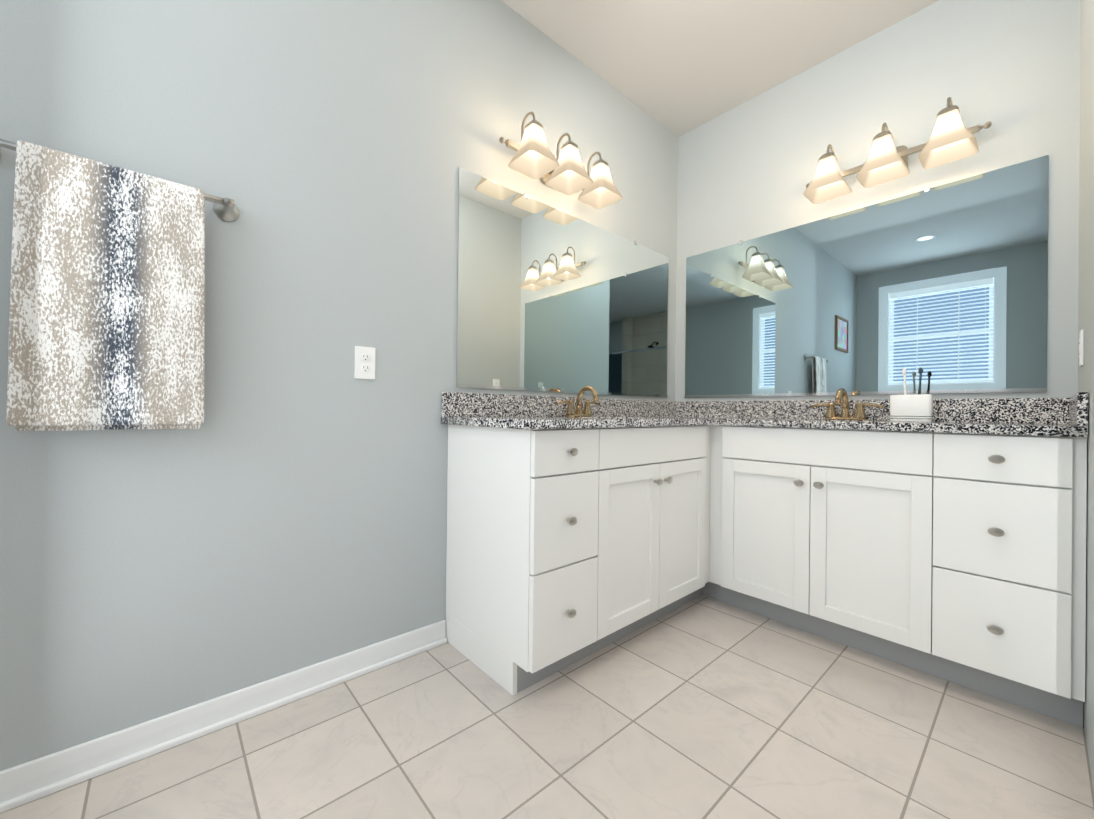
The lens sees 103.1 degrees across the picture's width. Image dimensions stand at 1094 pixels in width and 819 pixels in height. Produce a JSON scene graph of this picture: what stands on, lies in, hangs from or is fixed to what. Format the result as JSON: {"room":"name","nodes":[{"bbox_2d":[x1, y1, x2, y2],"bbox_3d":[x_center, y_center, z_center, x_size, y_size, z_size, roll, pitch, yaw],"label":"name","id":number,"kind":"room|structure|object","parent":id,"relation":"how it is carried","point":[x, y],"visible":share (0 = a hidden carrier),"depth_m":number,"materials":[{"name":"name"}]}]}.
{"room":"bathroom","nodes":[
{"label":"bathroom","id":0,"kind":"room"},
{"bbox_2d":[0,0,677,770],"bbox_3d":[-0.797,-0.448,1.482,4.510,2.755,0.100,1,0,-41],"label":"wall","id":1,"kind":"structure","parent":0,"point":[282,510],"depth_m":1.36,"materials":[{"name":"paint"}]},
{"bbox_2d":[0,139,238,430],"bbox_3d":[-1.086,-0.284,1.094,0.514,0.670,0.098,1,0,-41],"label":"towel rail","id":2,"kind":"object","parent":1,"relation":"attached to","point":[107,308],"visible":1,"depth_m":1.06,"materials":[{"name":"fabric"}]},
{"bbox_2d":[0,620,447,812],"bbox_3d":[-1.395,0.880,0.877,2.642,0.089,0.028,1,0,-41],"label":"baseboard","id":3,"kind":"structure","parent":1,"relation":"attached to","point":[30,781],"depth_m":1.23,"materials":[{"name":"white wood"}]},
{"bbox_2d":[354,346,375,378],"bbox_3d":[-0.646,-0.166,1.545,0.070,0.114,0.008,1,0,-41],"label":"electrical outlet","id":4,"kind":"object","parent":1,"relation":"attached to","point":[364,362],"visible":1,"depth_m":1.54,"materials":[{"name":"white plastic"}]},
{"bbox_2d":[442,392,676,417],"bbox_3d":[0.210,-0.012,2.292,1.674,0.099,0.020,1,0,-41],"label":"backsplash","id":5,"kind":"structure","parent":1,"relation":"attached to","point":[521,406],"depth_m":2.04,"materials":[{"name":"grey stone"}]},
{"bbox_2d":[499,112,622,208],"bbox_3d":[0.087,-1.176,2.041,0.674,0.248,0.224,1,0,-41],"label":"sconce","id":6,"kind":"object","parent":1,"relation":"attached to","point":[565,172],"visible":1,"depth_m":1.99,"materials":[{"name":"white glass"}]},
{"bbox_2d":[456,167,668,397],"bbox_3d":[0.208,-0.543,2.295,1.530,0.919,0.010,1,0,-41],"label":"mirror","id":7,"kind":"object","parent":1,"relation":"attached to","point":[551,299],"visible":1,"depth_m":2.13,"materials":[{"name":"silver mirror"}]},
{"bbox_2d":[0,595,1093,818],"bbox_3d":[0.676,0.991,-0.209,4.310,0.100,4.400,1,0,-41],"label":"floor","id":8,"kind":"structure","parent":0,"point":[702,707],"depth_m":1.21,"materials":[{"name":"tile"}]},
{"bbox_2d":[446,426,1086,727],"bbox_3d":[0.773,0.511,1.684,1.664,0.875,1.682,1,0,-41],"label":"bathroom vanity","id":9,"kind":"object","parent":8,"relation":"on","point":[948,543],"depth_m":1.55,"materials":[{"name":"white wood"}]},
{"bbox_2d":[441,414,1087,465],"bbox_3d":[0.766,0.057,1.675,1.696,0.030,1.682,1,0,-41],"label":"countertop","id":10,"kind":"structure","parent":9,"relation":"on","point":[1043,443],"depth_m":1.56,"materials":[{"name":"stone"}]},
{"bbox_2d":[557,386,600,417],"bbox_3d":[0.193,-0.039,2.127,0.296,0.152,0.155,1,0,-41],"label":"faucet","id":11,"kind":"object","parent":10,"relation":"on","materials":[{"name":"gold metal"}]},
{"bbox_2d":[809,388,884,417],"bbox_3d":[1.397,-0.025,2.058,0.155,0.152,0.296,1,0,-41],"label":"faucet","id":12,"kind":"object","parent":10,"relation":"on","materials":[{"name":"gold metal"}]},
{"bbox_2d":[890,367,932,421],"bbox_3d":[1.566,-0.064,1.868,0.069,0.231,0.139,1,0,-41],"label":"toothbrush cup","id":13,"kind":"object","parent":10,"relation":"on","point":[913,408],"visible":1,"depth_m":1.84,"materials":[{"name":"white ceramic"}]},
{"bbox_2d":[501,0,939,136],"bbox_3d":[0.710,-1.864,-0.199,4.510,0.100,4.600,1,0,-41],"label":"ceiling","id":14,"kind":"structure","parent":0,"point":[677,68],"depth_m":2.12,"materials":[{"name":"grey paint"}]},
{"bbox_2d":[675,0,1080,423],"bbox_3d":[2.378,-0.412,1.219,0.100,2.755,4.500,1,0,-41],"label":"wall","id":15,"kind":"structure","parent":0,"point":[1008,69],"depth_m":1.97,"materials":[{"name":"paint"}]},
{"bbox_2d":[684,155,1047,397],"bbox_3d":[1.405,-0.531,2.236,0.010,0.919,1.535,1,0,-41],"label":"mirror","id":16,"kind":"object","parent":15,"relation":"attached to","point":[944,286],"visible":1,"depth_m":2.02,"materials":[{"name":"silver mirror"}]},
{"bbox_2d":[677,398,1068,421],"bbox_3d":[1.395,0.002,2.231,0.020,0.099,1.682,1,0,-41],"label":"backsplash","id":17,"kind":"structure","parent":15,"relation":"attached to","point":[992,409],"depth_m":1.86,"materials":[{"name":"grey stone"}]},
{"bbox_2d":[803,97,991,203],"bbox_3d":[1.519,-1.169,1.956,0.224,0.248,0.674,1,0,-41],"label":"sconce","id":18,"kind":"object","parent":15,"relation":"attached to","point":[952,138],"visible":1,"depth_m":1.91,"materials":[{"name":"white glass"}]},
{"bbox_2d":[1078,0,1093,791],"bbox_3d":[1.520,-0.423,1.133,1.300,2.755,0.120,1,0,-41],"label":"wall","id":19,"kind":"structure","parent":0,"point":[1086,264],"depth_m":1.26,"materials":[{"name":"paint"}]},
{"bbox_2d":[1069,392,1087,425],"bbox_3d":[1.732,0.003,1.420,0.548,0.099,0.020,1,0,-41],"label":"backsplash","id":20,"kind":"structure","parent":19,"relation":"attached to","point":[1078,403],"depth_m":1.24,"materials":[{"name":"stone"}]},
{"bbox_2d":[1079,330,1083,366],"bbox_3d":[1.759,-0.201,1.432,0.070,0.114,0.007,1,0,-41],"label":"outlet","id":21,"kind":"object","parent":19,"relation":"attached to","point":[1081,348],"visible":1,"depth_m":1.41,"materials":[{"name":"white plastic"}]}
]}

